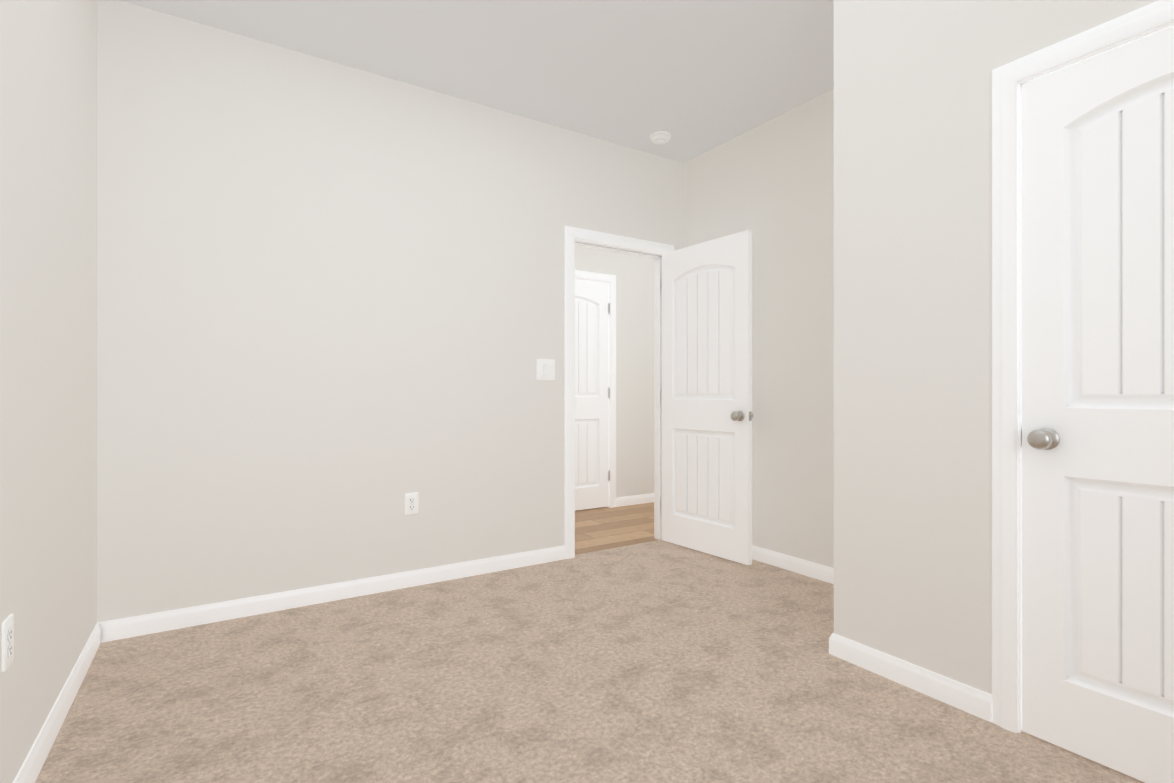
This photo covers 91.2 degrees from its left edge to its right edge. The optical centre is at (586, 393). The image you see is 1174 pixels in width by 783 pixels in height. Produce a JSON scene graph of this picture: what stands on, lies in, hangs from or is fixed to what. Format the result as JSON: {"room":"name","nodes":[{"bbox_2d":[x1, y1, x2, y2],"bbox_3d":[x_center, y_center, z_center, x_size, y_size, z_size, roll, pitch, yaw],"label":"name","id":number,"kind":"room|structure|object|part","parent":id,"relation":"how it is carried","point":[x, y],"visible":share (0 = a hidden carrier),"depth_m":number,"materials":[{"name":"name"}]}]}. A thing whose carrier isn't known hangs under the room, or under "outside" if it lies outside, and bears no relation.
{"room":"empty bedroom","nodes":[
{"label":"empty bedroom","id":0,"kind":"room"},
{"bbox_2d":[0,0,96,782],"bbox_3d":[-1.034,-0.321,0.707,0.120,2.740,4.020,0,0,-33],"label":"wall","id":1,"kind":"structure","parent":0,"point":[48,324],"depth_m":1.70,"materials":[{"name":"white paint"}]},
{"bbox_2d":[2,614,13,671],"bbox_3d":[-1.396,0.600,1.389,0.008,0.117,0.072,0,0,-33],"label":"electrical outlet","id":2,"kind":"object","parent":1,"relation":"attached to","point":[7,641],"visible":0.98,"depth_m":1.38,"materials":[{"name":"white plastic"}]},
{"bbox_2d":[13,621,104,782],"bbox_3d":[-1.011,1.008,0.793,0.013,0.083,3.900,0,0,-33],"label":"baseboard","id":3,"kind":"structure","parent":1,"relation":"attached to","point":[29,771],"depth_m":1.80,"materials":[{"name":"paint"}]},
{"bbox_2d":[97,0,683,622],"bbox_3d":[0.003,-0.320,3.831,5.240,2.740,0.120,0,0,-33],"label":"wall","id":4,"kind":"structure","parent":0,"point":[329,314],"depth_m":2.89,"materials":[{"name":"white paint"}]},
{"bbox_2d":[105,546,565,641],"bbox_3d":[-1.090,1.008,3.052,2.260,0.083,0.013,0,0,-33],"label":"baseboard","id":5,"kind":"structure","parent":4,"relation":"attached to","point":[129,627],"depth_m":2.87,"materials":[{"name":"paint"}]},
{"bbox_2d":[405,492,417,514],"bbox_3d":[-0.956,0.600,3.140,0.072,0.117,0.008,0,0,-33],"label":"electrical outlet","id":6,"kind":"object","parent":4,"relation":"attached to","point":[411,503],"visible":1,"depth_m":3.14,"materials":[{"name":"white plastic"}]},
{"bbox_2d":[537,359,554,380],"bbox_3d":[-0.255,-0.150,3.588,0.128,0.132,0.012,0,0,-33],"label":"light switch","id":7,"kind":"object","parent":4,"relation":"attached to","point":[545,369],"visible":1,"depth_m":3.58,"materials":[{"name":"white plastic"}]},
{"bbox_2d":[565,226,673,558],"bbox_3d":[0.209,-0.004,3.964,0.910,2.132,0.154,0,0,-33],"label":"door frame","id":8,"kind":"structure","parent":4,"relation":"attached to","point":[572,234],"depth_m":3.77,"materials":[{"name":"paint"}]},
{"bbox_2d":[662,230,752,564],"bbox_3d":[0.771,0.023,3.790,0.166,2.030,0.763,0,0,-36],"label":"bedroom door","id":9,"kind":"structure","parent":4,"relation":"in","point":[707,415],"depth_m":3.74,"materials":[{"name":"paint"}]},
{"bbox_3d":[0.965,0.135,3.524,0.166,0.066,0.105,0,0,-36],"label":"knob","id":10,"kind":"part","parent":9,"relation":"part of","materials":[{"name":"grey metal"}]},
{"bbox_2d":[120,0,833,162],"bbox_3d":[0.480,-1.750,3.087,5.240,0.120,6.390,0,0,-33],"label":"ceiling","id":11,"kind":"structure","parent":0,"point":[694,78],"depth_m":2.84,"materials":[{"name":"white paint"}]},
{"bbox_2d":[650,131,670,143],"bbox_3d":[0.481,-1.670,3.771,0.140,0.039,0.140,0,0,-33],"label":"smoke detector","id":12,"kind":"object","parent":11,"relation":"attached to","point":[661,137],"visible":1,"depth_m":3.73,"materials":[{"name":"plastic"}]},
{"bbox_2d":[35,540,1144,782],"bbox_3d":[0.396,1.110,1.645,3.540,0.120,4.055,0,0,-33],"label":"floor carpet","id":13,"kind":"object","parent":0,"point":[657,662],"visible":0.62,"depth_m":2.00,"materials":[{"name":"beige carpet"}]},
{"bbox_2d":[575,245,653,497],"bbox_3d":[-0.252,-0.314,5.153,4.240,2.752,0.120,0,0,-33],"label":"wall","id":14,"kind":"structure","parent":0,"point":[634,274],"depth_m":5.52,"materials":[{"name":"white paint"}]},
{"bbox_2d":[575,279,609,510],"bbox_3d":[-0.116,0.008,5.190,0.752,2.085,0.166,0,0,-33],"label":"hall door","id":15,"kind":"structure","parent":14,"relation":"in","point":[591,394],"depth_m":5.28,"materials":[{"name":"paint"}]},
{"bbox_3d":[0.199,-0.018,5.384,0.012,1.661,0.046,0,0,-33],"label":"hall door hinge","id":16,"kind":"part","parent":15,"relation":"part of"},
{"bbox_2d":[575,270,615,507],"bbox_3d":[-0.142,-0.025,5.224,0.900,2.175,0.154,0,0,-33],"label":"door frame","id":17,"kind":"structure","parent":14,"relation":"attached to","point":[611,279],"depth_m":5.38,"materials":[{"name":"paint"}]},
{"bbox_2d":[616,493,653,506],"bbox_3d":[0.870,1.021,5.793,1.420,0.083,0.013,0,0,-33],"label":"baseboard","id":18,"kind":"structure","parent":14,"relation":"attached to","point":[634,500],"depth_m":5.51,"materials":[{"name":"paint"}]},
{"bbox_2d":[575,502,656,554],"bbox_3d":[-0.184,1.116,5.048,4.240,0.108,2.370,0,0,-33],"label":"floor","id":19,"kind":"structure","parent":0,"point":[600,528],"depth_m":4.57,"materials":[{"name":"brown wood"}]},
{"bbox_2d":[684,89,833,567],"bbox_3d":[1.844,-0.320,2.554,0.120,2.740,4.020,0,0,-33],"label":"wall","id":20,"kind":"structure","parent":0,"point":[769,184],"depth_m":3.44,"materials":[{"name":"white paint"}]},
{"bbox_2d":[752,545,833,583],"bbox_3d":[1.167,1.008,3.470,0.030,0.083,1.747,0,0,-33],"label":"baseboard","id":21,"kind":"structure","parent":20,"relation":"attached to","point":[817,571],"depth_m":3.39,"materials":[{"name":"paint"}]},
{"bbox_2d":[834,0,861,643],"bbox_3d":[1.356,-0.320,2.482,0.780,2.740,0.120,0,0,-33],"label":"wall","id":22,"kind":"structure","parent":0,"point":[847,319],"depth_m":2.27,"materials":[{"name":"white paint"}]},
{"bbox_2d":[829,633,832,654],"bbox_3d":[1.302,1.008,2.526,0.763,0.083,0.013,0,0,-33],"label":"baseboard","id":23,"kind":"structure","parent":22,"relation":"attached to","point":[831,637],"depth_m":2.32,"materials":[{"name":"paint"}]},
{"bbox_2d":[862,0,1158,694],"bbox_3d":[1.659,-0.320,1.397,0.120,2.740,2.033,0,0,-33],"label":"wall","id":24,"kind":"structure","parent":0,"point":[928,66],"depth_m":2.00,"materials":[{"name":"white paint"}]},
{"bbox_2d":[833,633,991,721],"bbox_3d":[1.150,1.008,2.070,0.013,0.083,0.544,0,0,-33],"label":"baseboard","id":25,"kind":"structure","parent":24,"relation":"attached to","point":[966,698],"depth_m":2.03,"materials":[{"name":"paint"}]},
{"bbox_2d":[992,0,1173,732],"bbox_3d":[1.586,0.007,1.512,0.154,2.085,0.865,0,0,-33],"label":"door frame","id":26,"kind":"structure","parent":24,"relation":"attached to","point":[1007,78],"depth_m":1.79,"materials":[{"name":"paint"}]},
{"bbox_2d":[1022,26,1173,782],"bbox_3d":[1.550,0.043,1.489,0.166,1.997,0.710,0,0,-33],"label":"closet door","id":27,"kind":"structure","parent":24,"relation":"in","point":[1098,409],"depth_m":1.62,"materials":[{"name":"paint"}]},
{"bbox_3d":[1.384,0.135,1.748,0.166,0.066,0.096,0,0,-33],"label":"knob","id":28,"kind":"part","parent":27,"relation":"part of","materials":[{"name":"grey metal"}]}
]}

